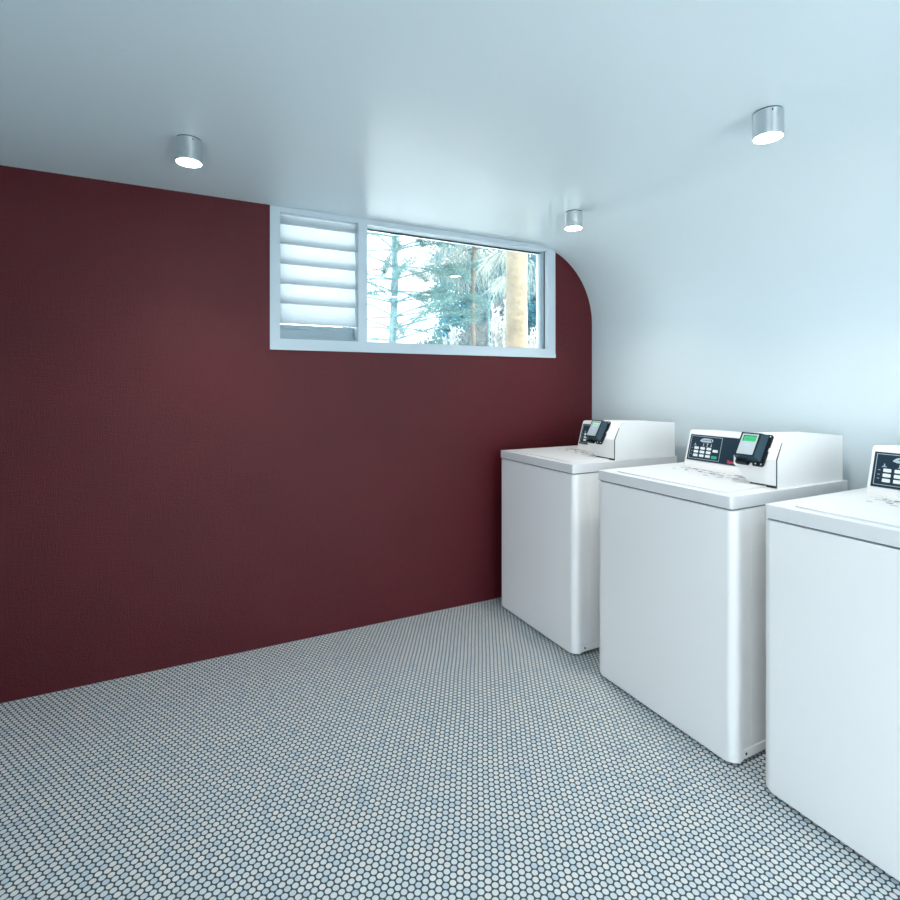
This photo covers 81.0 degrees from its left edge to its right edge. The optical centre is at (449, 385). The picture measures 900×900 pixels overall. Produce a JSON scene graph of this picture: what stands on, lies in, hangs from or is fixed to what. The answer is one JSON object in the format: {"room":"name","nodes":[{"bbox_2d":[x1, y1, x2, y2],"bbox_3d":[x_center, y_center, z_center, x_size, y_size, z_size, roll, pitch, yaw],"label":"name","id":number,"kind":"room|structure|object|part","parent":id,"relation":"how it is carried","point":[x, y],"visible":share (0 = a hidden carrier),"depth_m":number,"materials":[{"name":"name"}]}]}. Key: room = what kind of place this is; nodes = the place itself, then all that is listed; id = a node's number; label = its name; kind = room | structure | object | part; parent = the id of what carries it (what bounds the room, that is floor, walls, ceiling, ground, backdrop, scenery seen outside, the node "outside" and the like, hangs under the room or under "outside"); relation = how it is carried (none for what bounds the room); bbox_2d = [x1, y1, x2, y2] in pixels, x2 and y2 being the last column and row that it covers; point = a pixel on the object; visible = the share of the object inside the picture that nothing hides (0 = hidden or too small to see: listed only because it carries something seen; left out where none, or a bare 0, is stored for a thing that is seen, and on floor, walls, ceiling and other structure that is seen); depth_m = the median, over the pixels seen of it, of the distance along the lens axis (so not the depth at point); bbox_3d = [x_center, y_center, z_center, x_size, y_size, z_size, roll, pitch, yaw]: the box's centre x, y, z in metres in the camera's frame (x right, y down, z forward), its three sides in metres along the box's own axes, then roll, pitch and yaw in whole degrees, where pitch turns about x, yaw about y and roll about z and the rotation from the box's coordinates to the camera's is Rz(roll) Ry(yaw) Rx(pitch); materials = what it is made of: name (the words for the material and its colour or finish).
{"room":"laundry","nodes":[
{"label":"laundry","id":0,"kind":"room"},
{"bbox_2d":[0,165,591,702],"bbox_3d":[-0.535,0.175,2.893,3.543,2.470,0.180,0,0,-27],"label":"wall","id":1,"kind":"structure","parent":0,"point":[178,487],"depth_m":2.47,"materials":[{"name":"red paint"}]},
{"bbox_2d":[270,205,555,357],"bbox_3d":[-0.133,-0.539,3.058,1.758,0.716,0.136,0,0,-27],"label":"window","id":2,"kind":"structure","parent":1,"relation":"in","point":[318,260],"depth_m":2.80,"materials":[{"name":"white metal"}]},
{"bbox_3d":[-0.703,-0.277,2.789,0.394,0.079,0.085,0,0,-27],"label":"louvre sill","id":3,"kind":"part","parent":2,"relation":"part of","materials":[{"name":"blue"}]},
{"bbox_3d":[-0.683,-0.843,2.749,0.394,0.048,0.017,0,0,-27],"label":"louvre blade","id":4,"kind":"part","parent":2,"relation":"part of","materials":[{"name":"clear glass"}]},
{"bbox_3d":[-0.687,-0.782,2.757,0.394,0.127,0.035,0,0,-27],"label":"louvre blade","id":5,"kind":"part","parent":2,"relation":"part of","materials":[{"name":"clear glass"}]},
{"bbox_3d":[-0.687,-0.681,2.757,0.394,0.127,0.035,0,0,-27],"label":"louvre blade","id":6,"kind":"part","parent":2,"relation":"part of","materials":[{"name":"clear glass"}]},
{"bbox_3d":[-0.687,-0.581,2.757,0.394,0.127,0.035,0,0,-27],"label":"louvre blade","id":7,"kind":"part","parent":2,"relation":"part of","materials":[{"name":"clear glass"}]},
{"bbox_3d":[-0.687,-0.480,2.757,0.394,0.127,0.035,0,0,-27],"label":"louvre blade","id":8,"kind":"part","parent":2,"relation":"part of","materials":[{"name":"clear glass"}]},
{"bbox_3d":[-0.687,-0.380,2.757,0.394,0.127,0.035,0,0,-27],"label":"louvre blade","id":9,"kind":"part","parent":2,"relation":"part of","materials":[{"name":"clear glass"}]},
{"bbox_3d":[-0.105,-0.198,3.002,1.758,0.034,0.004,0,0,-27],"label":"sill trim","id":10,"kind":"part","parent":2,"relation":"part of","materials":[{"name":"white metal"}]},
{"bbox_3d":[0.048,-0.550,3.175,1.186,0.620,0.006,0,0,-27],"label":"fixed pane","id":11,"kind":"part","parent":2,"relation":"part of","materials":[{"name":"clear glass"}]},
{"bbox_2d":[0,0,899,323],"bbox_3d":[0.726,-0.737,0.385,3.543,0.647,5.435,0,0,-27],"label":"ceiling","id":12,"kind":"structure","parent":0,"point":[500,119],"depth_m":1.78,"materials":[{"name":"white paint"}]},
{"bbox_2d":[175,134,202,167],"bbox_3d":[-0.953,-0.856,1.923,0.090,0.084,0.090,0,0,-27],"label":"ceiling light","id":13,"kind":"object","parent":12,"relation":"attached to","point":[188,148],"visible":1,"depth_m":1.89,"materials":[{"name":"silver metal"}]},
{"bbox_2d":[177,158,200,165],"bbox_3d":[-0.953,-0.822,1.923,0.081,0.006,0.081,0,0,-27],"label":"diffuser","id":14,"kind":"object","parent":13,"relation":"attached to","point":[181,161],"depth_m":1.92,"materials":[{"name":"white plastic"}]},
{"bbox_2d":[565,210,581,230],"bbox_3d":[0.639,-0.856,2.725,0.090,0.084,0.090,0,0,-27],"label":"ceiling light","id":15,"kind":"object","parent":12,"relation":"attached to","point":[573,218],"visible":1,"depth_m":2.69,"materials":[{"name":"silver metal"}]},
{"bbox_2d":[567,226,580,229],"bbox_3d":[0.639,-0.822,2.725,0.081,0.006,0.081,0,0,-27],"label":"diffuser","id":16,"kind":"object","parent":15,"relation":"attached to","point":[568,227],"depth_m":2.73,"materials":[{"name":"white"}]},
{"bbox_2d":[752,105,783,143],"bbox_3d":[1.043,-0.856,1.729,0.090,0.084,0.090,0,0,-27],"label":"ceiling light","id":17,"kind":"object","parent":12,"relation":"attached to","point":[767,122],"visible":1,"depth_m":1.70,"materials":[{"name":"silver metal"}]},
{"bbox_2d":[755,132,781,140],"bbox_3d":[1.043,-0.822,1.729,0.081,0.006,0.081,0,0,-27],"label":"diffuser","id":18,"kind":"object","parent":17,"relation":"attached to","point":[759,136],"depth_m":1.73,"materials":[{"name":"white plastic"}]},
{"bbox_2d":[0,597,899,899],"bbox_3d":[0.659,1.350,0.519,3.243,0.120,5.135,0,0,-27],"label":"floor","id":19,"kind":"structure","parent":0,"point":[462,752],"depth_m":1.70,"materials":[{"name":"tile"}]},
{"bbox_2d":[501,419,676,654],"bbox_3d":[0.760,0.734,2.957,0.720,1.111,0.664,0,0,-27],"label":"washing machine","id":20,"kind":"object","parent":19,"relation":"on","point":[550,495],"visible":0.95,"depth_m":2.69,"materials":[{"name":"white metal"}]},
{"bbox_3d":[0.461,0.853,2.806,0.045,0.857,0.664,0,0,-27],"label":"panel","id":21,"kind":"part","parent":20,"relation":"part of","materials":[{"name":"white metal"}]},
{"bbox_3d":[0.640,0.374,2.896,0.365,0.004,0.524,0,0,-27],"label":"lid","id":22,"kind":"part","parent":20,"relation":"part of","materials":[{"name":"white metal"}]},
{"bbox_3d":[0.899,0.290,3.025,0.036,0.119,0.433,0,0,-27],"label":"control panel","id":23,"kind":"part","parent":20,"relation":"part of","materials":[{"name":"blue plastic"}]},
{"bbox_3d":[0.758,0.397,2.956,0.714,0.042,0.644,0,0,-27],"label":"panel","id":24,"kind":"part","parent":20,"relation":"part of","materials":[{"name":"white metal"}]},
{"bbox_3d":[0.920,1.261,2.674,0.653,0.032,0.008,0,0,-27],"label":"rail","id":25,"kind":"part","parent":20,"relation":"part of","materials":[{"name":"white metal"}]},
{"bbox_2d":[599,429,847,763],"bbox_3d":[1.127,0.734,2.229,0.720,1.111,0.664,0,0,-27],"label":"washing machine","id":26,"kind":"object","parent":19,"relation":"on","point":[682,545],"visible":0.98,"depth_m":1.98,"materials":[{"name":"white metal"}]},
{"bbox_3d":[0.827,0.853,2.078,0.045,0.857,0.664,0,0,-27],"label":"panel","id":27,"kind":"part","parent":26,"relation":"part of","materials":[{"name":"white metal"}]},
{"bbox_3d":[1.006,0.374,2.168,0.365,0.004,0.524,0,0,-27],"label":"lid","id":28,"kind":"part","parent":26,"relation":"part of","materials":[{"name":"white metal"}]},
{"bbox_2d":[688,435,722,461],"bbox_3d":[1.186,0.289,2.452,0.030,0.105,0.161,0,0,-27],"label":"control panel","id":29,"kind":"object","parent":26,"relation":"attached to","point":[701,448],"depth_m":2.45,"materials":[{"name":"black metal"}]},
{"bbox_2d":[673,467,743,478],"bbox_3d":[1.099,0.371,2.250,0.114,0.001,0.317,0,0,-27],"label":"print","id":30,"kind":"object","parent":26,"relation":"on","point":[719,475],"depth_m":2.24,"materials":[{"name":"black paint"}]},
{"bbox_3d":[1.245,0.290,2.337,0.036,0.119,0.433,0,0,-27],"label":"control panel","id":31,"kind":"part","parent":26,"relation":"part of","materials":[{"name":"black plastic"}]},
{"bbox_3d":[1.124,0.397,2.228,0.714,0.042,0.644,0,0,-27],"label":"panel","id":32,"kind":"part","parent":26,"relation":"part of","materials":[{"name":"white metal"}]},
{"bbox_3d":[1.286,1.261,1.946,0.653,0.032,0.008,0,0,-27],"label":"rail","id":33,"kind":"part","parent":26,"relation":"part of","materials":[{"name":"white metal"}]},
{"bbox_2d":[765,445,899,881],"bbox_3d":[1.467,0.734,1.552,0.720,1.111,0.664,0,0,-27],"label":"washing machine","id":34,"kind":"object","parent":19,"relation":"on","point":[833,559],"visible":1,"depth_m":1.51,"materials":[{"name":"white metal"}]},
{"bbox_3d":[1.464,0.397,1.551,0.714,0.042,0.644,0,0,-27],"label":"panel","id":35,"kind":"part","parent":34,"relation":"part of","materials":[{"name":"white metal"}]},
{"bbox_3d":[1.346,0.374,1.492,0.365,0.004,0.524,0,0,-27],"label":"lid","id":36,"kind":"part","parent":34,"relation":"part of","materials":[{"name":"white metal"}]},
{"bbox_3d":[1.585,0.290,1.661,0.036,0.119,0.433,0,0,-27],"label":"control panel","id":37,"kind":"part","parent":34,"relation":"part of","materials":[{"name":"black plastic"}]},
{"bbox_2d":[873,453,899,487],"bbox_3d":[1.526,0.289,1.776,0.030,0.105,0.161,0,0,-27],"label":"control panel","id":38,"kind":"object","parent":34,"relation":"attached to","point":[886,466],"depth_m":1.82,"materials":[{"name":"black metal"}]},
{"bbox_2d":[592,278,899,489],"bbox_3d":[2.174,0.498,1.281,0.150,1.823,5.135,0,0,-27],"label":"wall","id":39,"kind":"structure","parent":0,"point":[826,361],"depth_m":2.47,"materials":[{"name":"white paint"}]},
{"label":"outside","id":40,"kind":"structure","parent":0,"visible":0},
{"bbox_3d":[-2.246,1.515,4.467,60.000,0.190,70.000,0,0,-27],"label":"ground","id":41,"kind":"structure","parent":40,"visible":0},
{"bbox_2d":[310,232,494,344],"bbox_3d":[-0.683,-0.878,7.503,3.278,4.606,3.329,0,0,-27],"label":"conifer tree","id":42,"kind":"object","parent":41,"relation":"on","point":[394,326],"visible":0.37,"depth_m":7.41,"materials":[{"name":"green plant"}]},
{"bbox_2d":[409,335,449,344],"bbox_3d":[-0.422,0.248,8.948,1.177,2.346,0.973,0,0,-27],"label":"bush","id":43,"kind":"object","parent":41,"relation":"on","point":[427,338],"visible":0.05,"depth_m":9.04,"materials":[{"name":"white plant"}]},
{"bbox_2d":[442,325,460,344],"bbox_3d":[0.011,0.418,4.939,0.230,2.006,0.239,0,0,39],"label":"shrub","id":44,"kind":"object","parent":41,"relation":"on","point":[452,339],"visible":0.1,"depth_m":4.90,"materials":[{"name":"white plant"}]},
{"bbox_2d":[375,237,535,345],"bbox_3d":[0.259,-0.677,8.310,3.112,4.196,1.360,0,0,-27],"label":"weeping tree","id":45,"kind":"object","parent":41,"relation":"on","point":[455,255],"visible":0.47,"depth_m":8.17,"materials":[{"name":"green plant"}]},
{"bbox_2d":[449,245,481,345],"bbox_3d":[0.360,-1.371,7.905,1.386,5.584,1.388,0,0,-27],"label":"slender tree","id":46,"kind":"object","parent":41,"relation":"on","point":[473,341],"visible":0.02,"depth_m":7.87,"materials":[{"name":"brown plant"}]},
{"bbox_2d":[427,245,535,345],"bbox_3d":[1.218,-1.064,11.218,3.657,4.976,2.010,0,0,-27],"label":"evergreen tree","id":47,"kind":"object","parent":41,"relation":"on","point":[531,308],"visible":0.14,"depth_m":10.61,"materials":[{"name":"teal plant"}]},
{"bbox_2d":[473,250,505,296],"bbox_3d":[0.506,-0.180,5.756,0.674,3.201,0.243,0,0,-42],"label":"pine","id":48,"kind":"object","parent":41,"relation":"on","point":[496,256],"visible":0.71,"depth_m":5.71,"materials":[{"name":"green plant"}]},
{"bbox_2d":[456,292,530,346],"bbox_3d":[0.731,-0.155,9.271,1.772,3.151,1.514,0,0,-27],"label":"bush","id":49,"kind":"object","parent":41,"relation":"on","point":[478,332],"visible":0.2,"depth_m":9.12,"materials":[{"name":"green plant"}]},
{"bbox_2d":[489,299,505,346],"bbox_3d":[0.433,0.314,4.805,0.231,2.214,0.199,0,0,27],"label":"shrub","id":50,"kind":"object","parent":41,"relation":"on","point":[496,331],"visible":0.34,"depth_m":4.78,"materials":[{"name":"white plant"}]},
{"bbox_2d":[505,251,527,347],"bbox_3d":[0.544,-0.580,4.303,0.190,4.000,0.191,0,0,-27],"label":"timber post","id":51,"kind":"object","parent":41,"relation":"on","point":[516,262],"visible":0.19,"depth_m":4.23,"materials":[{"name":"beige wood"}]},
{"bbox_2d":[528,326,535,347],"bbox_3d":[0.737,0.407,4.748,0.257,2.027,0.188,0,0,2],"label":"shrub","id":52,"kind":"object","parent":41,"relation":"on","point":[531,344],"visible":0.09,"depth_m":4.72,"materials":[{"name":"white plant"}]},
{"bbox_3d":[0.741,0.428,4.744,0.169,1.984,0.145,0,0,21],"label":"stem","id":53,"kind":"part","parent":52,"relation":"part of","materials":[{"name":"white plant"}]}
]}

